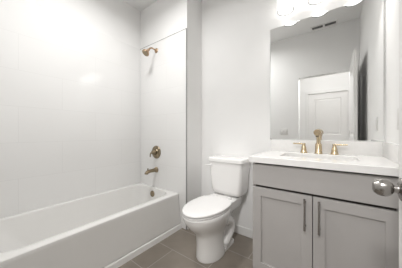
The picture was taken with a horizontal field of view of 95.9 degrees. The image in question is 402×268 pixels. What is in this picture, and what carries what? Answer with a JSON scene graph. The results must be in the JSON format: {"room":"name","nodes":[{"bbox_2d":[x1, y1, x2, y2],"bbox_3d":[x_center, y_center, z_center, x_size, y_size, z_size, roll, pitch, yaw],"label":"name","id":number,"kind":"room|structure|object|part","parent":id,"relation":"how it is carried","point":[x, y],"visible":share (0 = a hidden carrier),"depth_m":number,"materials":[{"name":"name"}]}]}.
{"room":"bathroom","nodes":[
{"label":"bathroom","id":0,"kind":"room"},
{"bbox_2d":[25,0,140,48],"bbox_3d":[-1.303,-0.303,1.927,0.100,2.715,1.457,0,0,37],"label":"wall","id":1,"kind":"structure","parent":0,"point":[116,19],"depth_m":2.10,"materials":[{"name":"paint"}]},
{"bbox_2d":[0,0,139,217],"bbox_3d":[-1.262,-0.042,1.892,0.008,2.192,1.449,0,0,37],"label":"tiled wall","id":2,"kind":"structure","parent":1,"relation":"attached to","point":[70,90],"depth_m":1.75,"materials":[{"name":"white tile"}]},
{"bbox_2d":[123,0,156,11],"bbox_3d":[-0.437,-1.701,0.501,4.200,0.080,3.442,0,0,37],"label":"ceiling","id":3,"kind":"structure","parent":0,"point":[140,5],"depth_m":2.32,"materials":[{"name":"paint"}]},
{"bbox_2d":[141,0,200,202],"bbox_3d":[-0.422,-0.303,2.407,0.941,2.715,0.366,0,0,37],"label":"wall","id":4,"kind":"structure","parent":0,"point":[161,19],"depth_m":2.10,"materials":[{"name":"paint"}]},
{"bbox_2d":[140,29,185,228],"bbox_3d":[-0.495,-0.042,2.229,0.835,2.192,0.008,0,0,37],"label":"tiled wall","id":5,"kind":"structure","parent":4,"relation":"attached to","point":[163,72],"depth_m":2.18,"materials":[{"name":"white tile"}]},
{"bbox_2d":[142,47,157,55],"bbox_3d":[-0.620,-0.989,2.195,0.090,0.143,0.196,0,0,37],"label":"shower","id":6,"kind":"object","parent":5,"relation":"attached to","point":[145,52],"visible":1,"depth_m":2.15,"materials":[{"name":"brown metal"}]},
{"bbox_2d":[145,167,157,174],"bbox_3d":[-0.609,0.459,2.201,0.072,0.072,0.173,0,0,37],"label":"tub spout","id":7,"kind":"object","parent":5,"relation":"attached to","point":[155,169],"visible":1,"depth_m":2.19,"materials":[{"name":"brown metal"}]},
{"bbox_2d":[150,146,160,158],"bbox_3d":[-0.580,0.239,2.241,0.162,0.162,0.074,0,0,37],"label":"shower valve","id":8,"kind":"object","parent":5,"relation":"attached to","point":[156,152],"visible":1,"depth_m":2.23,"materials":[{"name":"brown metal"}]},
{"bbox_2d":[140,28,186,229],"bbox_3d":[-0.493,-0.044,2.227,0.842,2.196,0.013,0,0,37],"label":"trim","id":9,"kind":"structure","parent":5,"relation":"attached to","point":[185,28],"depth_m":1.97,"materials":[{"name":"metal"}]},
{"bbox_2d":[118,228,252,267],"bbox_3d":[-0.437,1.094,0.501,4.200,0.080,3.442,0,0,37],"label":"floor","id":10,"kind":"structure","parent":0,"point":[178,250],"depth_m":1.56,"materials":[{"name":"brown tile"}]},
{"bbox_2d":[0,183,181,267],"bbox_3d":[-0.949,0.866,1.659,0.770,0.376,1.446,0,0,37],"label":"bathtub","id":11,"kind":"object","parent":10,"relation":"on","point":[108,229],"visible":1,"depth_m":1.53,"materials":[{"name":"white ceramic"}]},
{"bbox_2d":[182,155,249,263],"bbox_3d":[0.126,0.649,1.635,0.404,0.810,0.741,0,0,37],"label":"toilet","id":12,"kind":"object","parent":10,"relation":"on","point":[210,217],"visible":1,"depth_m":1.60,"materials":[{"name":"white ceramic"}]},
{"bbox_3d":[0.048,0.640,1.546,0.330,0.016,0.496,0,0,37],"label":"seat","id":13,"kind":"part","parent":12,"relation":"part of","materials":[{"name":"white plastic"}]},
{"bbox_3d":[0.048,0.617,1.546,0.340,0.022,0.506,0,0,37],"label":"seat lid","id":14,"kind":"part","parent":12,"relation":"part of","materials":[{"name":"white plastic"}]},
{"bbox_3d":[0.283,0.266,1.840,0.396,0.044,0.223,0,0,37],"label":"tank lid","id":15,"kind":"part","parent":12,"relation":"part of","materials":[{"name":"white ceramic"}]},
{"bbox_3d":[0.286,0.450,1.843,0.374,0.328,0.206,0,0,37],"label":"tank","id":16,"kind":"part","parent":12,"relation":"part of","materials":[{"name":"white ceramic"}]},
{"bbox_2d":[253,162,398,267],"bbox_3d":[0.807,0.628,1.247,0.747,0.852,0.561,0,0,37],"label":"vanity cabinet","id":17,"kind":"object","parent":10,"relation":"on","point":[303,217],"visible":0.95,"depth_m":1.03,"materials":[{"name":"grey paint"}]},
{"bbox_3d":[0.511,0.657,1.173,0.357,0.569,0.020,0,0,37],"label":"door","id":18,"kind":"part","parent":17,"relation":"part of","materials":[{"name":"grey paint"}]},
{"bbox_3d":[0.610,0.479,1.066,0.013,0.186,0.034,0,0,37],"label":"bar pull","id":19,"kind":"part","parent":17,"relation":"part of","materials":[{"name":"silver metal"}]},
{"bbox_3d":[0.667,0.479,1.023,0.013,0.186,0.034,0,0,37],"label":"bar pull","id":20,"kind":"part","parent":17,"relation":"part of","materials":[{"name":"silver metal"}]},
{"bbox_2d":[249,140,398,176],"bbox_3d":[0.804,0.132,1.255,0.763,0.139,0.550,0,0,37],"label":"countertop","id":21,"kind":"structure","parent":17,"relation":"on","point":[379,158],"depth_m":1.21,"materials":[{"name":"white stone"}]},
{"bbox_2d":[293,129,347,154],"bbox_3d":[0.889,0.064,1.378,0.359,0.195,0.157,0,0,37],"label":"faucet","id":22,"kind":"object","parent":21,"relation":"on","point":[318,146],"visible":0.99,"depth_m":1.40,"materials":[{"name":"gold metal"}]},
{"bbox_3d":[0.839,0.121,1.480,0.052,0.080,0.052,0,0,37],"label":"handle","id":23,"kind":"part","parent":22,"relation":"part of","materials":[{"name":"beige metal"}]},
{"bbox_3d":[0.889,-0.007,1.377,0.047,0.054,0.155,0,0,37],"label":"spout","id":24,"kind":"part","parent":22,"relation":"part of","materials":[{"name":"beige metal"}]},
{"bbox_3d":[0.920,0.086,1.419,0.054,0.150,0.054,0,0,37],"label":"spout","id":25,"kind":"part","parent":22,"relation":"part of","materials":[{"name":"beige metal"}]},
{"bbox_3d":[1.001,0.121,1.359,0.052,0.080,0.052,0,0,37],"label":"handle","id":26,"kind":"part","parent":22,"relation":"part of","materials":[{"name":"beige metal"}]},
{"bbox_3d":[0.657,0.284,1.064,0.719,0.145,0.020,0,0,37],"label":"drawer","id":27,"kind":"part","parent":17,"relation":"part of","materials":[{"name":"grey paint"}]},
{"bbox_3d":[0.802,0.657,0.957,0.358,0.569,0.020,0,0,37],"label":"door","id":28,"kind":"part","parent":17,"relation":"part of","materials":[{"name":"grey paint"}]},
{"bbox_2d":[201,0,385,229],"bbox_3d":[0.710,-0.303,1.731,1.682,2.715,0.100,0,0,37],"label":"wall","id":29,"kind":"structure","parent":0,"point":[235,34],"depth_m":1.90,"materials":[{"name":"paint"}]},
{"bbox_2d":[234,224,252,238],"bbox_3d":[0.344,1.012,1.935,0.827,0.085,0.009,0,0,37],"label":"baseboard","id":30,"kind":"structure","parent":29,"relation":"attached to","point":[238,229],"depth_m":1.86,"materials":[{"name":"paint"}]},
{"bbox_2d":[270,0,383,141],"bbox_3d":[0.957,-0.455,1.480,0.760,1.030,0.007,0,0,37],"label":"mirror","id":31,"kind":"object","parent":29,"relation":"attached to","point":[327,68],"visible":0.92,"depth_m":1.43,"materials":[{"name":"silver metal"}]},
{"bbox_2d":[271,140,382,155],"bbox_3d":[0.962,0.112,1.469,0.763,0.099,0.018,0,0,37],"label":"backsplash","id":32,"kind":"structure","parent":29,"relation":"attached to","point":[354,147],"depth_m":1.39,"materials":[{"name":"white stone"}]},
{"bbox_2d":[386,0,398,143],"bbox_3d":[0.800,-0.303,0.528,0.100,2.715,1.722,0,0,37],"label":"wall","id":33,"kind":"structure","parent":0,"point":[392,6],"depth_m":1.10,"materials":[{"name":"paint"}]},
{"bbox_2d":[372,0,401,267],"bbox_3d":[0.399,0.048,0.253,0.156,1.988,0.792,0,0,37],"label":"door","id":34,"kind":"structure","parent":33,"relation":"in","point":[380,186],"depth_m":0.55,"materials":[{"name":"paint"}]},
{"bbox_3d":[0.565,0.166,0.549,0.068,0.054,0.054,0,0,37],"label":"knob","id":35,"kind":"part","parent":34,"relation":"part of","materials":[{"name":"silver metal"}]},
{"bbox_2d":[397,108,398,129],"bbox_3d":[1.067,-0.076,0.976,0.009,0.116,0.070,0,0,37],"label":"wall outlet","id":36,"kind":"object","parent":33,"relation":"attached to","point":[398,108],"visible":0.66,"depth_m":0.98,"materials":[{"name":"white plastic"}]}
]}

